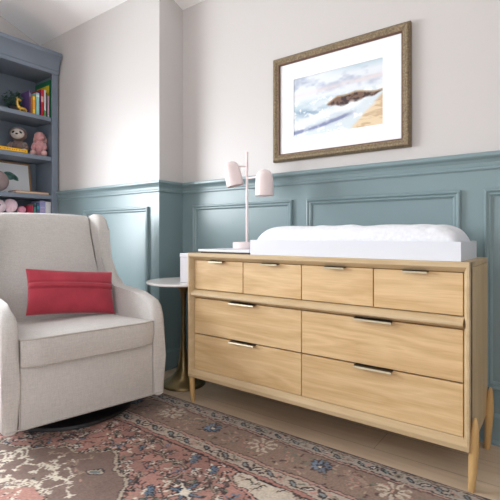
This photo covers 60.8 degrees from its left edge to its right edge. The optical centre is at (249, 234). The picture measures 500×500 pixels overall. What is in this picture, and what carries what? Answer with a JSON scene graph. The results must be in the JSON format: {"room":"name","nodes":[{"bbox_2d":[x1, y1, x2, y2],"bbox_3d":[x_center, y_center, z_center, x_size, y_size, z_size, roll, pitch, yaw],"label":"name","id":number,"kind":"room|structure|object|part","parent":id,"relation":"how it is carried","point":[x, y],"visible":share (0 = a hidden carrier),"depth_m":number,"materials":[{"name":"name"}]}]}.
{"room":"bedroom","nodes":[
{"label":"bedroom","id":0,"kind":"room"},
{"bbox_2d":[0,16,39,45],"bbox_3d":[-3.466,-0.881,2.167,0.150,3.712,4.760,0,0,37],"label":"wall","id":1,"kind":"structure","parent":0,"point":[6,27],"depth_m":3.83,"materials":[{"name":"grey paint"}]},
{"bbox_2d":[0,0,203,44],"bbox_3d":[-1.046,-2.223,0.519,6.000,1.167,5.290,0,0,37],"label":"ceiling","id":2,"kind":"structure","parent":0,"point":[42,21],"depth_m":3.59,"materials":[{"name":"white paint"}]},
{"bbox_2d":[40,0,182,190],"bbox_3d":[-1.266,-0.434,3.736,1.820,2.819,0.380,0,0,37],"label":"wall","id":3,"kind":"structure","parent":0,"point":[120,78],"depth_m":3.30,"materials":[{"name":"grey paint"}]},
{"bbox_2d":[83,207,148,292],"bbox_3d":[-1.062,0.258,3.322,0.810,0.925,0.020,0,0,37],"label":"trim","id":4,"kind":"structure","parent":3,"relation":"attached to","point":[134,209],"depth_m":3.10,"materials":[{"name":"teal paint"}]},
{"bbox_2d":[163,367,499,499],"bbox_3d":[-1.046,1.035,0.519,6.000,0.120,5.290,0,0,37],"label":"floor","id":5,"kind":"structure","parent":0,"point":[448,466],"depth_m":2.03,"materials":[{"name":"brown wood"}]},
{"bbox_2d":[0,32,61,213],"bbox_3d":[-2.072,-0.316,3.572,0.413,2.582,0.810,0,0,37],"label":"bookcase","id":6,"kind":"object","parent":5,"relation":"on","point":[24,65],"visible":0.26,"depth_m":3.77,"materials":[{"name":"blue wood"}]},
{"bbox_2d":[0,171,8,190],"bbox_3d":[-2.087,-0.446,3.492,0.070,0.184,0.216,0,0,37],"label":"round ornament","id":7,"kind":"object","parent":6,"relation":"on","point":[4,181],"visible":0.99,"depth_m":3.52,"materials":[{"name":"paint"}]},
{"bbox_2d":[0,199,17,212],"bbox_3d":[-2.087,-0.153,3.535,0.214,0.303,0.246,0,0,37],"label":"elephant","id":8,"kind":"object","parent":6,"relation":"on","point":[9,205],"visible":0.64,"depth_m":3.56},
{"bbox_2d":[1,90,23,109],"bbox_3d":[-2.070,-1.154,3.690,0.183,0.221,0.168,0,0,37],"label":"potted fern","id":9,"kind":"object","parent":6,"relation":"on","point":[12,97],"visible":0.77,"depth_m":3.69,"materials":[{"name":"green plant"}]},
{"bbox_2d":[0,145,27,152],"bbox_3d":[-2.008,-0.709,3.551,0.111,0.032,0.250,0,0,37],"label":"book","id":10,"kind":"object","parent":6,"relation":"on","point":[1,147],"visible":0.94,"depth_m":3.53,"materials":[{"name":"yellow paper"}]},
{"bbox_2d":[0,160,31,191],"bbox_3d":[-2.135,-0.500,3.695,0.064,0.291,0.460,0,0,37],"label":"framed print","id":11,"kind":"object","parent":6,"relation":"on","point":[18,174],"visible":0.76,"depth_m":3.79,"materials":[{"name":"white paper"}]},
{"bbox_2d":[6,127,28,149],"bbox_3d":[-2.041,-0.823,3.747,0.184,0.258,0.168,0,0,-19],"label":"plush sloth","id":12,"kind":"object","parent":6,"relation":"on","point":[18,134],"visible":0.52,"depth_m":3.72,"materials":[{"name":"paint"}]},
{"bbox_3d":[-2.213,-0.295,3.718,0.012,2.380,0.690,0,0,37],"label":"panel","id":13,"kind":"part","parent":6,"relation":"part of","materials":[{"name":"grey wood"}]},
{"bbox_2d":[16,97,26,111],"bbox_3d":[-1.944,-1.105,3.627,0.040,0.123,0.092,0,0,37],"label":"animal figurine","id":14,"kind":"object","parent":6,"relation":"on","point":[18,106],"visible":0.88,"depth_m":3.60,"materials":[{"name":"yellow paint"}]},
{"bbox_2d":[17,206,25,212],"bbox_3d":[-1.993,-0.127,3.676,0.108,0.249,0.115,0,0,-18],"label":"plush toy","id":15,"kind":"object","parent":6,"relation":"on","point":[21,209],"visible":0.27,"depth_m":3.66,"materials":[{"name":"fabric"}]},
{"bbox_3d":[-2.082,-1.025,3.621,0.314,0.036,0.690,0,0,37],"label":"shelf","id":16,"kind":"part","parent":6,"relation":"part of","materials":[{"name":"grey wood"}]},
{"bbox_3d":[-2.082,-0.675,3.621,0.314,0.036,0.690,0,0,37],"label":"shelf","id":17,"kind":"part","parent":6,"relation":"part of","materials":[{"name":"grey wood"}]},
{"bbox_3d":[-2.082,-0.335,3.621,0.314,0.036,0.690,0,0,37],"label":"shelf","id":18,"kind":"part","parent":6,"relation":"part of","materials":[{"name":"wood"}]},
{"bbox_2d":[21,90,30,112],"bbox_3d":[-1.975,-1.151,3.752,0.151,0.214,0.012,0,0,37],"label":"book","id":19,"kind":"object","parent":6,"relation":"on","point":[26,102],"visible":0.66,"depth_m":3.72,"materials":[{"name":"purple paper"}]},
{"bbox_2d":[22,205,32,212],"bbox_3d":[-1.950,-0.131,3.737,0.160,0.262,0.018,0,0,37],"label":"book","id":20,"kind":"object","parent":6,"relation":"on","point":[29,208],"visible":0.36,"depth_m":3.71,"materials":[{"name":"red paper"}]},
{"bbox_2d":[8,190,48,194],"bbox_3d":[-1.919,-0.364,3.700,0.136,0.022,0.285,0,0,37],"label":"book","id":21,"kind":"object","parent":6,"relation":"on","point":[15,191],"visible":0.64,"depth_m":3.64,"materials":[{"name":"beige paper"}]},
{"bbox_2d":[25,203,35,212],"bbox_3d":[-1.935,-0.138,3.755,0.161,0.274,0.025,0,0,37],"label":"book","id":22,"kind":"object","parent":6,"relation":"on","point":[33,204],"visible":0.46,"depth_m":3.70,"materials":[{"name":"green paper"}]},
{"bbox_3d":[-2.072,-1.516,3.572,0.413,0.182,0.810,0,0,37],"label":"crown","id":23,"kind":"part","parent":6,"relation":"part of","materials":[{"name":"grey wood"}]},
{"bbox_2d":[31,96,34,113],"bbox_3d":[-1.939,-1.126,3.750,0.151,0.164,0.026,0,0,37],"label":"book","id":24,"kind":"object","parent":6,"relation":"on","point":[32,97],"visible":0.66,"depth_m":3.70,"materials":[{"name":"yellow paper"}]},
{"bbox_2d":[28,203,39,212],"bbox_3d":[-1.919,-0.141,3.777,0.161,0.282,0.026,0,0,37],"label":"book","id":25,"kind":"object","parent":6,"relation":"on","point":[37,204],"visible":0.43,"depth_m":3.73,"materials":[{"name":"teal paper"}]},
{"bbox_2d":[31,93,38,114],"bbox_3d":[-1.921,-1.143,3.774,0.161,0.200,0.030,0,0,37],"label":"book","id":26,"kind":"object","parent":6,"relation":"on","point":[36,95],"visible":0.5,"depth_m":3.73,"materials":[{"name":"teal paper"}]},
{"bbox_2d":[31,89,43,115],"bbox_3d":[-1.901,-1.163,3.811,0.171,0.240,0.025,0,0,37],"label":"book","id":27,"kind":"object","parent":6,"relation":"on","point":[41,91],"visible":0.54,"depth_m":3.76,"materials":[{"name":"red paper"}]},
{"bbox_2d":[30,132,46,155],"bbox_3d":[-1.882,-0.809,3.804,0.142,0.231,0.160,0,0,-20],"label":"plush toy","id":28,"kind":"object","parent":6,"relation":"on","point":[39,147],"visible":0.88,"depth_m":3.79,"materials":[{"name":"fabric"}]},
{"bbox_2d":[32,201,44,212],"bbox_3d":[-1.892,-0.151,3.809,0.148,0.302,0.052,0,0,37],"label":"book","id":29,"kind":"object","parent":6,"relation":"on","point":[42,203],"visible":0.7,"depth_m":3.77,"materials":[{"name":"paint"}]},
{"bbox_3d":[-1.893,-0.282,3.810,0.147,0.040,0.052,0,0,37],"label":"box lid","id":30,"kind":"part","parent":29,"relation":"part of","materials":[{"name":"paint"}]},
{"bbox_2d":[35,80,50,116],"bbox_3d":[-1.889,-1.216,3.894,0.260,0.344,0.018,0,0,37],"label":"book","id":31,"kind":"object","parent":6,"relation":"on","point":[46,85],"visible":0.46,"depth_m":3.83,"materials":[{"name":"green paper"}]},
{"bbox_3d":[-1.886,-1.218,3.881,0.210,0.250,0.001,0,0,37],"label":"panel","id":32,"kind":"part","parent":31,"relation":"part of","materials":[{"name":"paper"}]},
{"bbox_3d":[-1.873,-0.255,3.913,0.327,2.460,0.026,0,0,37],"label":"panel","id":33,"kind":"part","parent":6,"relation":"part of","materials":[{"name":"grey wood"}]},
{"bbox_2d":[44,90,45,115],"bbox_3d":[-1.887,-1.166,3.829,0.171,0.244,0.018,0,0,37],"label":"book","id":34,"kind":"object","parent":6,"relation":"on","point":[44,90],"visible":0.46,"depth_m":3.78,"materials":[{"name":"white paper"}]},
{"bbox_2d":[45,202,50,212],"bbox_3d":[-1.861,-0.149,3.852,0.147,0.298,0.049,0,0,37],"label":"book","id":35,"kind":"object","parent":6,"relation":"on","point":[47,204],"visible":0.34,"depth_m":3.81,"materials":[{"name":"white paper"}]},
{"bbox_2d":[47,96,48,116],"bbox_3d":[-1.863,-1.143,3.852,0.161,0.200,0.016,0,0,37],"label":"book","id":36,"kind":"object","parent":6,"relation":"on","point":[47,96],"visible":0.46,"depth_m":3.80,"materials":[{"name":"pink paper"}]},
{"bbox_2d":[146,277,205,391],"bbox_3d":[-0.436,0.637,2.792,0.476,0.676,0.476,0,0,37],"label":"side table","id":37,"kind":"object","parent":5,"relation":"on","point":[179,381],"visible":0.7,"depth_m":2.75,"materials":[{"name":"gold metal"}]},
{"bbox_2d":[180,253,187,282],"bbox_3d":[-0.344,0.207,2.693,0.159,0.184,0.122,0,0,37],"label":"box","id":38,"kind":"object","parent":37,"relation":"on","point":[183,256],"visible":0.23,"depth_m":2.67,"materials":[{"name":"white"}]},
{"bbox_3d":[-0.344,0.128,2.693,0.159,0.026,0.122,0,0,37],"label":"box lid","id":39,"kind":"part","parent":38,"relation":"part of","materials":[{"name":"white"}]},
{"bbox_2d":[0,393,490,499],"bbox_3d":[-0.891,0.971,1.237,3.996,0.006,2.628,0,0,37],"label":"area rug","id":40,"kind":"object","parent":5,"relation":"on","point":[163,446],"visible":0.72,"depth_m":1.79,"materials":[{"name":"fabric"}]},
{"bbox_2d":[0,213,165,436],"bbox_3d":[-1.077,0.412,2.449,0.804,1.112,0.987,0,0,-41],"label":"armchair","id":41,"kind":"object","parent":40,"relation":"on","point":[59,372],"visible":0.96,"depth_m":2.21,"materials":[{"name":"beige fabric"}]},
{"bbox_3d":[-1.349,0.366,2.228,0.103,1.021,0.960,0,0,-41],"label":"arm and wing","id":42,"kind":"part","parent":41,"relation":"part of","materials":[{"name":"beige fabric"}]},
{"bbox_3d":[-1.291,0.353,2.693,0.652,0.990,0.326,0,0,-41],"label":"backrest","id":43,"kind":"part","parent":41,"relation":"part of","materials":[{"name":"beige fabric"}]},
{"bbox_2d":[26,269,114,315],"bbox_3d":[-1.050,0.338,2.518,0.529,0.296,0.156,0,0,-43],"label":"lumbar pillow","id":44,"kind":"object","parent":41,"relation":"on","point":[49,291],"visible":1,"depth_m":2.45,"materials":[{"name":"fabric"}]},
{"bbox_2d":[17,313,153,366],"bbox_3d":[-0.987,0.524,2.346,0.648,0.133,0.714,0,0,-41],"label":"seat cushion","id":45,"kind":"object","parent":41,"relation":"on","point":[48,340],"depth_m":2.12,"materials":[{"name":"beige fabric"}]},
{"bbox_3d":[-1.063,0.733,2.433,0.653,0.281,0.879,0,0,-41],"label":"seat","id":46,"kind":"part","parent":41,"relation":"part of","materials":[{"name":"beige fabric"}]},
{"bbox_3d":[-0.823,0.366,2.690,0.103,1.021,0.960,0,0,-41],"label":"arm and wing","id":47,"kind":"part","parent":41,"relation":"part of","materials":[{"name":"beige fabric"}]},
{"bbox_2d":[188,252,493,492],"bbox_3d":[0.373,0.539,2.218,1.518,0.872,0.460,0,0,37],"label":"dresser","id":48,"kind":"object","parent":5,"relation":"on","point":[393,345],"visible":0.99,"depth_m":1.91,"materials":[{"name":"brown wood"}]},
{"bbox_3d":[-0.340,0.833,2.497,0.039,0.284,0.036,0,0,37],"label":"leg","id":49,"kind":"part","parent":48,"relation":"part of","materials":[{"name":"brown wood"}]},
{"bbox_3d":[-0.175,0.229,2.386,0.352,0.166,0.018,0,0,37],"label":"drawer","id":50,"kind":"part","parent":48,"relation":"part of","materials":[{"name":"brown wood"}]},
{"bbox_2d":[198,248,249,253],"bbox_3d":[-0.048,0.092,2.508,0.370,0.020,0.355,0,0,37],"label":"board","id":51,"kind":"object","parent":48,"relation":"on","point":[215,250],"visible":0.61,"depth_m":2.39,"materials":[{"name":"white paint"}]},
{"bbox_2d":[224,152,273,248],"bbox_3d":[0.002,-0.210,2.562,0.355,0.584,0.172,0,0,37],"label":"table lamp","id":52,"kind":"object","parent":51,"relation":"on","point":[264,187],"visible":0.95,"depth_m":2.57,"materials":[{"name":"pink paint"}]},
{"bbox_3d":[-0.098,-0.372,2.623,0.121,0.163,0.115,0,0,37],"label":"lamp shade","id":53,"kind":"part","parent":52,"relation":"part of","materials":[{"name":"white paint"}]},
{"bbox_3d":[0.083,-0.303,2.464,0.108,0.154,0.108,0,0,37],"label":"lamp shade","id":54,"kind":"part","parent":52,"relation":"part of","materials":[{"name":"white paint"}]},
{"bbox_3d":[-0.040,0.367,2.269,0.168,0.005,0.034,0,0,37],"label":"handle","id":55,"kind":"part","parent":48,"relation":"part of","materials":[{"name":"silver metal"}]},
{"bbox_3d":[-0.040,0.576,2.269,0.168,0.005,0.034,0,0,37],"label":"handle","id":56,"kind":"part","parent":48,"relation":"part of","materials":[{"name":"silver metal"}]},
{"bbox_3d":[-0.032,0.676,2.280,0.708,0.203,0.018,0,0,37],"label":"drawer","id":57,"kind":"part","parent":48,"relation":"part of","materials":[{"name":"brown wood"}]},
{"bbox_3d":[-0.032,0.468,2.280,0.708,0.203,0.018,0,0,37],"label":"drawer","id":58,"kind":"part","parent":48,"relation":"part of","materials":[{"name":"brown wood"}]},
{"bbox_3d":[0.111,0.229,2.174,0.352,0.166,0.018,0,0,37],"label":"drawer","id":59,"kind":"part","parent":48,"relation":"part of","materials":[{"name":"brown wood"}]},
{"bbox_3d":[0.248,0.339,2.059,1.427,0.046,0.054,0,0,37],"label":"rail","id":60,"kind":"part","parent":48,"relation":"part of","materials":[{"name":"brown wood"}]},
{"bbox_3d":[0.398,0.229,1.962,0.352,0.166,0.018,0,0,37],"label":"drawer","id":61,"kind":"part","parent":48,"relation":"part of","materials":[{"name":"brown wood"}]},
{"bbox_3d":[0.377,0.114,2.234,1.476,0.022,0.430,0,0,37],"label":"panel","id":62,"kind":"part","parent":48,"relation":"part of","materials":[{"name":"brown wood"}]},
{"bbox_2d":[250,240,476,261],"bbox_3d":[0.513,0.064,2.080,1.006,0.076,0.361,0,0,37],"label":"tray","id":63,"kind":"object","parent":48,"relation":"on","point":[461,251],"visible":0.91,"depth_m":1.85,"materials":[{"name":"white paint"}]},
{"bbox_2d":[257,224,469,241],"bbox_3d":[0.513,0.021,2.080,0.971,0.143,0.326,0,0,37],"label":"changing pad","id":64,"kind":"object","parent":63,"relation":"in","point":[389,232],"visible":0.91,"depth_m":1.89,"materials":[{"name":"white fabric"}]},
{"bbox_3d":[0.533,0.367,1.845,0.168,0.005,0.034,0,0,37],"label":"handle","id":65,"kind":"part","parent":48,"relation":"part of","materials":[{"name":"silver metal"}]},
{"bbox_3d":[0.533,0.576,1.845,0.168,0.005,0.034,0,0,37],"label":"handle","id":66,"kind":"part","parent":48,"relation":"part of","materials":[{"name":"silver metal"}]},
{"bbox_3d":[0.541,0.676,1.857,0.708,0.203,0.018,0,0,37],"label":"drawer","id":67,"kind":"part","parent":48,"relation":"part of","materials":[{"name":"brown wood"}]},
{"bbox_3d":[0.541,0.468,1.857,0.708,0.203,0.018,0,0,37],"label":"drawer","id":68,"kind":"part","parent":48,"relation":"part of","materials":[{"name":"brown wood"}]},
{"bbox_3d":[0.684,0.229,1.751,0.352,0.166,0.018,0,0,37],"label":"drawer","id":69,"kind":"part","parent":48,"relation":"part of","materials":[{"name":"brown wood"}]},
{"bbox_3d":[0.849,0.833,1.617,0.039,0.284,0.036,0,0,37],"label":"leg","id":70,"kind":"part","parent":48,"relation":"part of","materials":[{"name":"brown wood"}]},
{"bbox_3d":[0.960,0.473,1.802,0.024,0.694,0.430,0,0,37],"label":"panel","id":71,"kind":"part","parent":48,"relation":"part of","materials":[{"name":"brown wood"}]},
{"bbox_3d":[1.090,0.833,1.943,0.039,0.284,0.036,0,0,37],"label":"leg","id":72,"kind":"part","parent":48,"relation":"part of","materials":[{"name":"brown wood"}]},
{"bbox_2d":[183,0,499,182],"bbox_3d":[1.214,-0.389,2.044,4.180,2.728,0.150,0,0,37],"label":"wall","id":73,"kind":"structure","parent":0,"point":[230,47],"depth_m":2.57,"materials":[{"name":"grey paint"}]},
{"bbox_2d":[192,200,292,251],"bbox_3d":[-0.082,0.252,2.882,0.850,0.937,0.020,0,0,37],"label":"trim","id":74,"kind":"structure","parent":73,"relation":"attached to","point":[289,203],"depth_m":2.90,"materials":[{"name":"teal paint"}]},
{"bbox_2d":[55,150,499,200],"bbox_3d":[0.497,-0.348,2.312,5.352,0.082,0.272,0,0,37],"label":"trim","id":75,"kind":"structure","parent":73,"relation":"attached to","point":[489,160],"depth_m":2.48,"materials":[{"name":"teal paint"}]},
{"bbox_2d":[58,169,499,413],"bbox_3d":[0.506,0.325,2.324,5.352,1.300,0.242,0,0,37],"label":"wainscoting","id":76,"kind":"structure","parent":73,"relation":"attached to","point":[170,214],"depth_m":2.79,"materials":[{"name":"teal paint"}]},
{"bbox_2d":[165,346,499,446],"bbox_3d":[0.500,0.902,2.317,5.352,0.145,0.260,0,0,37],"label":"baseboard","id":77,"kind":"structure","parent":73,"relation":"attached to","point":[173,354],"depth_m":2.01,"materials":[{"name":"teal paint"}]},
{"bbox_2d":[273,20,411,162],"bbox_3d":[0.492,-0.784,2.459,0.849,0.651,0.036,0,0,37],"label":"framed painting","id":78,"kind":"object","parent":73,"relation":"attached to","point":[353,95],"visible":1,"depth_m":2.42,"materials":[{"name":"brown"}]},
{"bbox_2d":[306,190,460,228],"bbox_3d":[0.681,0.252,2.318,0.847,0.937,0.020,0,0,37],"label":"trim","id":79,"kind":"structure","parent":73,"relation":"attached to","point":[456,195],"depth_m":2.25,"materials":[{"name":"teal paint"}]},
{"bbox_2d":[484,188,499,390],"bbox_3d":[1.442,0.252,1.754,0.848,0.937,0.020,0,0,37],"label":"trim","id":80,"kind":"structure","parent":73,"relation":"attached to","point":[488,193],"depth_m":1.99,"materials":[{"name":"teal paint"}]}
]}

